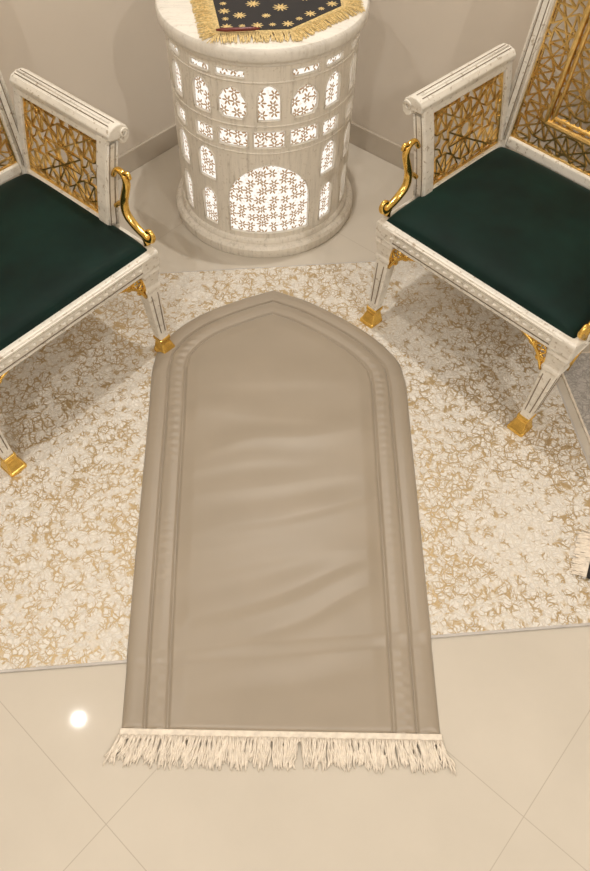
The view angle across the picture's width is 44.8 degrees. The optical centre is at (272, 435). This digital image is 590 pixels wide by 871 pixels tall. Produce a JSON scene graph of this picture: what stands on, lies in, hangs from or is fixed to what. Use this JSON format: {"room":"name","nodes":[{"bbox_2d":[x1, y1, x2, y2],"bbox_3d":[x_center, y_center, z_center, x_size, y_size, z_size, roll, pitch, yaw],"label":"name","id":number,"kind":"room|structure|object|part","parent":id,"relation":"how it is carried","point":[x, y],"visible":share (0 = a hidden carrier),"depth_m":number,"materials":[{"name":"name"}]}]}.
{"room":"prayer room","nodes":[
{"label":"prayer room","id":0,"kind":"room"},
{"bbox_2d":[0,0,175,184],"bbox_3d":[-1.498,-1.051,1.102,0.100,2.800,4.357,36,63,23],"label":"wall","id":1,"kind":"structure","parent":0,"point":[110,55],"depth_m":2.41,"materials":[{"name":"paint"}]},
{"bbox_2d":[69,123,177,195],"bbox_3d":[-1.456,-0.241,2.192,0.012,0.085,4.157,36,63,23],"label":"baseboard","id":2,"kind":"structure","parent":1,"relation":"attached to","point":[142,153],"depth_m":2.79,"materials":[{"name":"tile"}]},
{"bbox_2d":[0,143,589,870],"bbox_3d":[0.321,1.123,1.350,4.994,0.100,4.357,36,63,23],"label":"floor","id":3,"kind":"structure","parent":0,"point":[514,707],"depth_m":1.55,"materials":[{"name":"tile"}]},
{"bbox_2d":[155,0,369,257],"bbox_3d":[-0.032,-1.096,2.403,0.656,0.720,0.656,-23,58,-15],"label":"side table","id":4,"kind":"object","parent":3,"relation":"on","point":[263,129],"visible":0.91,"depth_m":2.21,"materials":[{"name":"white wood"}]},
{"bbox_2d":[173,45,340,231],"bbox_3d":[-0.032,-1.096,2.403,0.556,0.589,0.556,1,55,1],"label":"diffuser","id":5,"kind":"object","parent":4,"relation":"attached to","point":[215,110],"depth_m":2.23,"materials":[{"name":"white"}]},
{"bbox_2d":[190,0,364,43],"bbox_3d":[0.009,-1.298,2.098,0.511,0.009,0.581,1,55,1],"label":"tablecloth","id":6,"kind":"object","parent":4,"relation":"on","point":[295,18],"visible":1,"depth_m":2.02,"materials":[{"name":"black fabric"}]},
{"bbox_2d":[0,260,589,672],"bbox_3d":[-0.085,-0.029,2.091,1.925,0.008,1.339,-4,55,-3],"label":"area rug","id":7,"kind":"object","parent":3,"relation":"on","point":[502,513],"visible":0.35,"depth_m":2.01,"materials":[{"name":"beige carpet"}]},
{"bbox_2d":[0,68,174,476],"bbox_3d":[-0.759,-0.569,1.800,0.664,1.086,0.818,36,62,22],"label":"armchair","id":8,"kind":"object","parent":7,"relation":"on","point":[65,253],"visible":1,"depth_m":1.93,"materials":[{"name":"beige wood"}]},
{"bbox_3d":[-0.970,-0.823,1.763,0.100,0.735,0.680,36,62,22],"label":"frame","id":9,"kind":"part","parent":8,"relation":"part of","materials":[{"name":"beige wood"}]},
{"bbox_3d":[-0.564,-0.792,1.990,0.412,0.298,0.123,36,62,22],"label":"arm frame","id":10,"kind":"part","parent":8,"relation":"part of","materials":[{"name":"beige wood"}]},
{"bbox_2d":[0,174,146,350],"bbox_3d":[-0.747,-0.473,1.917,0.528,0.050,0.630,36,62,22],"label":"seat cushion","id":11,"kind":"object","parent":8,"relation":"on","point":[58,250],"depth_m":1.91,"materials":[{"name":"green fabric"}]},
{"bbox_2d":[103,290,456,775],"bbox_3d":[0.014,0.120,1.972,0.797,0.031,1.502,1,55,1],"label":"mat","id":12,"kind":"object","parent":7,"relation":"on","point":[279,591],"visible":1,"depth_m":1.82,"materials":[{"name":"beige fabric"}]},
{"bbox_2d":[360,0,589,436],"bbox_3d":[0.740,-0.680,1.878,0.664,1.086,0.818,-37,63,-23],"label":"armchair","id":13,"kind":"object","parent":7,"relation":"on","point":[508,231],"visible":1,"depth_m":1.98,"materials":[{"name":"beige wood"}]},
{"bbox_3d":[0.537,-0.899,2.065,0.412,0.298,0.123,-37,63,-23],"label":"arm frame","id":14,"kind":"part","parent":13,"relation":"part of","materials":[{"name":"beige wood"}]},
{"bbox_2d":[386,147,589,338],"bbox_3d":[0.728,-0.585,1.995,0.528,0.050,0.630,-37,63,-23],"label":"seat cushion","id":15,"kind":"object","parent":13,"relation":"on","point":[512,226],"depth_m":1.97,"materials":[{"name":"green fabric"}]},
{"bbox_3d":[0.946,-0.939,1.844,0.100,0.735,0.680,-37,63,-23],"label":"frame","id":16,"kind":"part","parent":13,"relation":"part of","materials":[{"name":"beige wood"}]},
{"bbox_2d":[569,528,589,578],"bbox_3d":[1.008,0.380,1.789,0.504,0.016,0.141,21,58,14],"label":"mat","id":17,"kind":"object","parent":7,"relation":"on","point":[582,560],"visible":1,"depth_m":1.84,"materials":[{"name":"fabric"}]},
{"bbox_2d":[562,351,589,443],"bbox_3d":[1.163,0.037,2.045,0.500,0.007,0.760,-4,55,-3],"label":"area rug","id":18,"kind":"object","parent":3,"relation":"on","point":[577,379],"visible":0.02,"depth_m":2.17,"materials":[{"name":"carpet"}]},
{"bbox_2d":[351,0,589,189],"bbox_3d":[1.745,-1.004,1.069,4.794,2.800,0.100,36,63,23],"label":"wall","id":19,"kind":"structure","parent":0,"point":[405,46],"depth_m":2.41,"materials":[{"name":"paint"}]},
{"bbox_2d":[349,121,446,171],"bbox_3d":[1.712,-0.188,2.155,4.782,0.085,0.012,36,63,23],"label":"baseboard","id":20,"kind":"structure","parent":19,"relation":"attached to","point":[361,137],"depth_m":2.82,"materials":[{"name":"tile"}]}
]}

